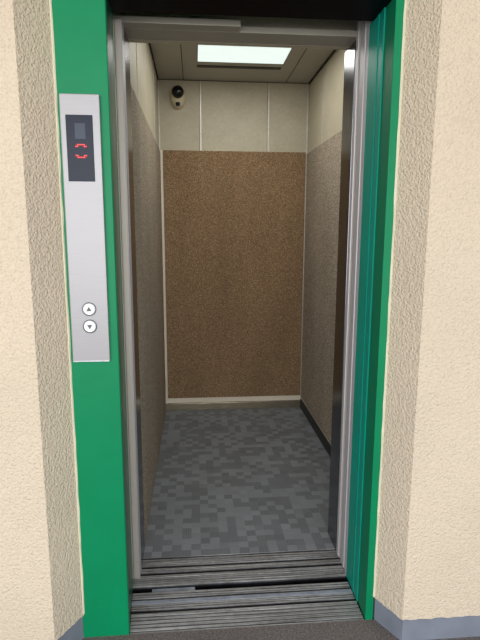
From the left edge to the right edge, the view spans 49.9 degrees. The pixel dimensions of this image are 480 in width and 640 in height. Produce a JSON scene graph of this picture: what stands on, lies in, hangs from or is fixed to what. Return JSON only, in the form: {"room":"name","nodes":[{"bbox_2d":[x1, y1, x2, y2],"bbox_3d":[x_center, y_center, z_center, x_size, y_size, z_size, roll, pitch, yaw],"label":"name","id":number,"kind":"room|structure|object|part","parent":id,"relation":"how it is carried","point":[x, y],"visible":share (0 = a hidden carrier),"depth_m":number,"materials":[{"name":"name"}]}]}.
{"room":"elevator lobby","nodes":[
{"label":"elevator lobby","id":0,"kind":"room"},
{"bbox_2d":[114,11,158,147],"bbox_3d":[-0.470,-0.300,2.651,0.030,2.270,1.713,-1,10,-5],"label":"wall","id":1,"kind":"structure","parent":0,"point":[148,101],"depth_m":2.44,"materials":[{"name":"beige laminate"}]},
{"bbox_2d":[124,28,144,567],"bbox_3d":[-0.388,-0.004,1.843,0.031,1.883,0.132,-1,10,-5],"label":"trim","id":2,"kind":"structure","parent":1,"relation":"attached to","point":[126,41],"depth_m":1.82,"materials":[{"name":"metal"}]},
{"bbox_2d":[136,43,138,101],"bbox_3d":[-0.413,-0.250,2.190,0.003,2.150,0.008,-1,10,-5],"label":"trim","id":3,"kind":"structure","parent":1,"relation":"attached to","point":[136,43],"depth_m":2.06,"materials":[{"name":"metal"}]},
{"bbox_2d":[131,86,165,538],"bbox_3d":[-0.453,-0.091,2.704,0.006,1.753,1.593,-1,10,-5],"label":"wall panel","id":4,"kind":"object","parent":1,"relation":"attached to","point":[146,152],"visible":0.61,"depth_m":2.39,"materials":[{"name":"grey fabric"}]},
{"bbox_2d":[149,43,158,79],"bbox_3d":[-0.450,-1.389,2.489,0.007,0.010,1.603,-1,10,-5],"label":"trim","id":5,"kind":"structure","parent":1,"relation":"attached to","point":[149,43],"depth_m":2.91,"materials":[{"name":"grey metal"}]},
{"bbox_2d":[153,69,154,135],"bbox_3d":[-0.490,-0.403,3.068,0.003,2.150,0.008,-1,10,-5],"label":"trim","id":6,"kind":"structure","parent":1,"relation":"attached to","point":[153,69],"depth_m":2.92,"materials":[{"name":"beige metal"}]},
{"bbox_2d":[158,80,161,208],"bbox_3d":[-0.523,-0.470,3.453,0.006,2.150,0.012,-1,10,-5],"label":"trim","id":7,"kind":"structure","parent":1,"relation":"attached to","point":[158,80],"depth_m":3.30,"materials":[{"name":"grey metal"}]},
{"bbox_2d":[159,80,307,402],"bbox_3d":[-0.041,-0.450,3.521,0.977,2.270,0.030,-1,10,-5],"label":"wall","id":8,"kind":"structure","parent":0,"point":[233,114],"depth_m":3.35,"materials":[{"name":"beige laminate"}]},
{"bbox_2d":[160,150,167,402],"bbox_3d":[-0.513,-0.257,3.494,0.015,1.716,0.007,-1,10,-5],"label":"trim","id":9,"kind":"structure","parent":8,"relation":"attached to","point":[161,151],"depth_m":3.48,"materials":[{"name":"beige metal"}]},
{"bbox_2d":[170,85,185,109],"bbox_3d":[-0.393,-1.414,3.261,0.104,0.144,0.088,-1,10,-5],"label":"security camera","id":10,"kind":"object","parent":8,"relation":"attached to","point":[177,95],"visible":1,"depth_m":3.26,"materials":[{"name":"beige plastic"}]},
{"bbox_2d":[199,81,200,150],"bbox_3d":[-0.258,-0.474,3.481,0.009,2.150,0.003,-1,10,-5],"label":"trim","id":11,"kind":"structure","parent":8,"relation":"attached to","point":[199,81],"depth_m":3.33,"materials":[{"name":"metal"}]},
{"bbox_2d":[166,400,299,410],"bbox_3d":[-0.043,0.608,3.682,0.977,0.050,0.014,-1,10,-5],"label":"baseboard","id":12,"kind":"structure","parent":8,"relation":"attached to","point":[279,403],"depth_m":3.67,"materials":[{"name":"metal"}]},
{"bbox_2d":[159,79,307,83],"bbox_3d":[-0.036,-1.534,3.315,0.977,0.004,0.004,-1,10,-5],"label":"trim","id":13,"kind":"structure","parent":8,"relation":"attached to","point":[159,79],"depth_m":3.31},
{"bbox_2d":[168,395,299,402],"bbox_3d":[-0.043,0.564,3.678,0.962,0.035,0.006,-1,10,-5],"label":"trim","id":14,"kind":"structure","parent":8,"relation":"attached to","point":[288,397],"depth_m":3.67,"materials":[{"name":"grey metal"}]},
{"bbox_2d":[163,150,305,397],"bbox_3d":[-0.034,-0.281,3.529,0.942,1.678,0.010,-1,10,-5],"label":"wall panel","id":15,"kind":"object","parent":8,"relation":"attached to","point":[234,220],"visible":1,"depth_m":3.52,"materials":[{"name":"brown fabric"}]},
{"bbox_2d":[267,96,267,130],"bbox_3d":[0.177,-0.479,3.519,0.002,2.150,0.001,-1,10,-5],"label":"trim","id":16,"kind":"structure","parent":8,"relation":"attached to","point":[267,96],"depth_m":3.37,"materials":[{"name":"grey metal"}]},
{"bbox_2d":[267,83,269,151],"bbox_3d":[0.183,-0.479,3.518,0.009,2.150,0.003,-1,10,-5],"label":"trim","id":17,"kind":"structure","parent":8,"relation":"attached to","point":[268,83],"depth_m":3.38,"materials":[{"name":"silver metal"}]},
{"bbox_2d":[300,85,308,397],"bbox_3d":[0.442,-0.482,3.538,0.009,2.150,0.008,-1,10,-5],"label":"trim","id":18,"kind":"structure","parent":8,"relation":"attached to","point":[308,85],"depth_m":3.48,"materials":[{"name":"metal"}]},
{"bbox_2d":[143,407,334,557],"bbox_3d":[0.029,0.795,2.871,0.977,0.040,1.682,-1,10,-5],"label":"floor","id":19,"kind":"structure","parent":0,"point":[246,480],"depth_m":2.58,"materials":[{"name":"grey carpet"}]},
{"bbox_2d":[0,0,479,639],"bbox_3d":[-0.019,-0.462,1.357,5.437,2.802,0.123,-1,10,-5],"label":"wall","id":20,"kind":"structure","parent":0,"point":[428,566],"depth_m":1.41,"materials":[{"name":"beige paint"}]},
{"bbox_2d":[49,0,84,613],"bbox_3d":[-0.479,-0.077,1.423,0.007,2.000,0.004,-1,10,-5],"label":"trim","id":21,"kind":"structure","parent":20,"relation":"attached to","point":[50,1],"depth_m":1.42,"materials":[{"name":"beige paint"}]},
{"bbox_2d":[58,617,83,639],"bbox_3d":[-1.609,0.969,1.473,2.256,0.084,0.128,-1,10,-5],"label":"baseboard","id":22,"kind":"structure","parent":20,"relation":"attached to","point":[76,631],"depth_m":1.57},
{"bbox_2d":[373,0,406,596],"bbox_3d":[0.438,-0.087,1.502,0.007,2.000,0.004,-1,10,-5],"label":"trim","id":23,"kind":"structure","parent":20,"relation":"attached to","point":[405,3],"depth_m":1.50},
{"bbox_2d":[373,598,479,639],"bbox_3d":[1.563,0.932,1.747,2.250,0.084,0.128,-1,10,-5],"label":"baseboard","id":24,"kind":"structure","parent":20,"relation":"attached to","point":[465,626],"depth_m":1.61,"materials":[{"name":"grey paint"}]},
{"bbox_2d":[125,12,356,49],"bbox_3d":[0.103,-1.104,1.757,0.977,0.316,0.027,-1,10,-5],"label":"wall","id":25,"kind":"structure","parent":0,"point":[245,21],"depth_m":1.76,"materials":[{"name":"grey steel"}]},
{"bbox_2d":[113,15,357,46],"bbox_3d":[0.001,-0.942,1.687,0.800,0.020,0.147,-1,10,-5],"label":"door header","id":26,"kind":"structure","parent":25,"relation":"attached to","point":[136,27],"depth_m":1.68,"materials":[{"name":"silver metal"}]},
{"bbox_3d":[-0.196,-0.931,1.621,0.395,0.020,0.048,-1,10,-5],"label":"plate","id":27,"kind":"part","parent":26,"relation":"part of","materials":[{"name":"silver metal"}]},
{"bbox_3d":[-0.001,-0.946,1.711,0.800,0.020,0.098,-1,10,-5],"label":"plate","id":28,"kind":"part","parent":26,"relation":"part of","materials":[{"name":"silver metal"}]},
{"bbox_2d":[328,40,355,550],"bbox_3d":[0.483,-0.021,1.957,0.212,1.883,0.126,-1,10,-5],"label":"trim","id":29,"kind":"structure","parent":25,"relation":"attached to","point":[350,54],"depth_m":1.92,"materials":[{"name":"metal"}]},
{"bbox_2d":[150,43,333,82],"bbox_3d":[0.034,-1.411,2.514,0.977,0.030,1.630,-1,10,-5],"label":"ceiling","id":30,"kind":"structure","parent":0,"point":[167,57],"depth_m":3.03,"materials":[{"name":"beige metal"}]},
{"bbox_2d":[197,65,280,69],"bbox_3d":[-0.005,-1.485,3.032,0.495,0.003,0.040,-1,10,-5],"label":"ceiling vent","id":31,"kind":"object","parent":30,"relation":"in","point":[199,66],"visible":1,"depth_m":3.03,"materials":[{"name":"black metal"}]},
{"bbox_2d":[197,45,291,63],"bbox_3d":[0.043,-1.392,2.500,0.495,0.004,0.906,-1,10,-5],"label":"recessed light","id":32,"kind":"object","parent":30,"relation":"in","point":[205,53],"visible":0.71,"depth_m":2.80,"materials":[{"name":"white plastic"}]},
{"bbox_2d":[285,49,306,82],"bbox_3d":[0.365,-1.402,2.559,0.004,0.001,1.603,-1,10,-5],"label":"trim","id":33,"kind":"structure","parent":30,"relation":"attached to","point":[306,49],"depth_m":2.99,"materials":[{"name":"grey metal"}]},
{"bbox_2d":[111,11,373,634],"bbox_3d":[0.093,-0.329,2.621,1.710,3.540,2.334,-1,10,-5],"label":"wall","id":34,"kind":"structure","parent":0,"point":[111,11],"depth_m":2.59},
{"bbox_2d":[113,19,138,577],"bbox_3d":[-0.381,0.012,1.750,0.030,1.884,0.054,-1,10,-5],"label":"trim","id":35,"kind":"structure","parent":34,"relation":"attached to","point":[117,44],"depth_m":1.70,"materials":[{"name":"metal"}]},
{"bbox_2d":[121,20,141,577],"bbox_3d":[-0.366,0.012,1.751,0.002,1.884,0.055,-1,10,-5],"label":"trim","id":36,"kind":"structure","parent":34,"relation":"attached to","point":[122,25],"depth_m":1.72,"materials":[{"name":"metal"}]},
{"bbox_2d":[132,549,349,596],"bbox_3d":[0.112,0.953,1.965,1.035,0.040,0.163,-1,10,-5],"label":"sill","id":37,"kind":"structure","parent":34,"relation":"attached to","point":[221,571],"depth_m":1.93,"materials":[{"name":"metal"}]},
{"bbox_2d":[130,582,363,634],"bbox_3d":[0.016,0.989,1.750,0.770,0.041,0.187,-1,10,-5],"label":"sill","id":38,"kind":"structure","parent":34,"relation":"attached to","point":[192,610],"depth_m":1.74,"materials":[{"name":"metal"}]},
{"bbox_2d":[152,587,194,592],"bbox_3d":[-0.236,0.981,1.839,0.152,0.045,0.018,-1,10,-5],"label":"bracket","id":39,"kind":"object","parent":38,"relation":"attached to","point":[182,588],"visible":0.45,"depth_m":1.83,"materials":[{"name":"silver metal"}]},
{"bbox_2d":[336,21,367,568],"bbox_3d":[0.588,-0.045,1.833,0.404,1.966,0.112,-1,10,-5],"label":"door","id":40,"kind":"structure","parent":34,"relation":"in","point":[364,29],"depth_m":1.79,"materials":[{"name":"metal"}]},
{"bbox_3d":[0.584,-0.051,1.869,0.403,1.966,0.038,-1,10,-5],"label":"sliding door panel","id":41,"kind":"part","parent":40,"relation":"part of","materials":[{"name":"silver metal"}]},
{"bbox_2d":[345,21,371,573],"bbox_3d":[0.400,-0.019,1.750,0.011,1.950,0.018,-1,10,-5],"label":"trim","id":42,"kind":"structure","parent":34,"relation":"attached to","point":[369,22],"depth_m":1.73,"materials":[{"name":"metal"}]},
{"bbox_2d":[82,619,479,639],"bbox_3d":[0.087,1.303,0.179,6.000,0.120,3.016,-1,10,-5],"label":"floor","id":43,"kind":"structure","parent":0,"point":[370,629],"depth_m":1.63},
{"bbox_2d":[308,50,346,152],"bbox_3d":[0.533,-0.312,2.738,0.030,2.270,1.713,-1,10,-5],"label":"wall","id":44,"kind":"structure","parent":0,"point":[332,97],"depth_m":2.91,"materials":[{"name":"beige laminate"}]},
{"bbox_2d":[300,398,330,455],"bbox_3d":[0.506,0.729,2.949,0.012,0.066,1.561,-1,10,-5],"label":"baseboard","id":45,"kind":"structure","parent":44,"relation":"attached to","point":[322,438],"depth_m":3.21,"materials":[{"name":"black plastic"}]},
{"bbox_2d":[301,398,330,444],"bbox_3d":[0.508,0.691,2.943,0.008,0.009,1.561,-1,10,-5],"label":"trim","id":46,"kind":"structure","parent":44,"relation":"attached to","point":[301,398],"depth_m":3.20,"materials":[{"name":"grey metal"}]},
{"bbox_2d":[301,130,341,442],"bbox_3d":[0.511,-0.142,2.800,0.006,1.680,1.561,-1,10,-5],"label":"wall panel","id":47,"kind":"object","parent":44,"relation":"attached to","point":[323,169],"visible":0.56,"depth_m":3.08,"materials":[{"name":"grey fabric"}]},
{"bbox_2d":[308,49,335,84],"bbox_3d":[0.516,-1.400,2.573,0.007,0.010,1.603,-1,10,-5],"label":"trim","id":48,"kind":"structure","parent":44,"relation":"attached to","point":[334,50],"depth_m":2.98,"materials":[{"name":"grey metal"}]},
{"bbox_2d":[321,67,323,143],"bbox_3d":[0.480,-0.414,3.152,0.003,2.150,0.008,-1,10,-5],"label":"trim","id":49,"kind":"structure","parent":44,"relation":"attached to","point":[323,67],"depth_m":3.01,"materials":[{"name":"beige metal"}]},
{"bbox_3d":[-0.023,-1.473,1.258,1.037,0.820,0.100,-1,10,-5],"label":"wall","id":50,"kind":"structure","parent":0,"visible":0},
{"bbox_2d":[59,93,109,361],"bbox_3d":[-0.417,-0.234,1.395,0.102,0.712,0.017,-1,10,-5],"label":"panel","id":51,"kind":"object","parent":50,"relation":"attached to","point":[80,118],"visible":1,"depth_m":1.39,"materials":[{"name":"metal"}]},
{"bbox_2d":[51,0,404,636],"bbox_3d":[-0.033,-0.057,1.580,0.925,2.080,0.219,-1,10,-5],"label":"door frame","id":52,"kind":"structure","parent":50,"relation":"attached to","point":[83,29],"depth_m":1.51,"materials":[{"name":"green metal"}]}
]}

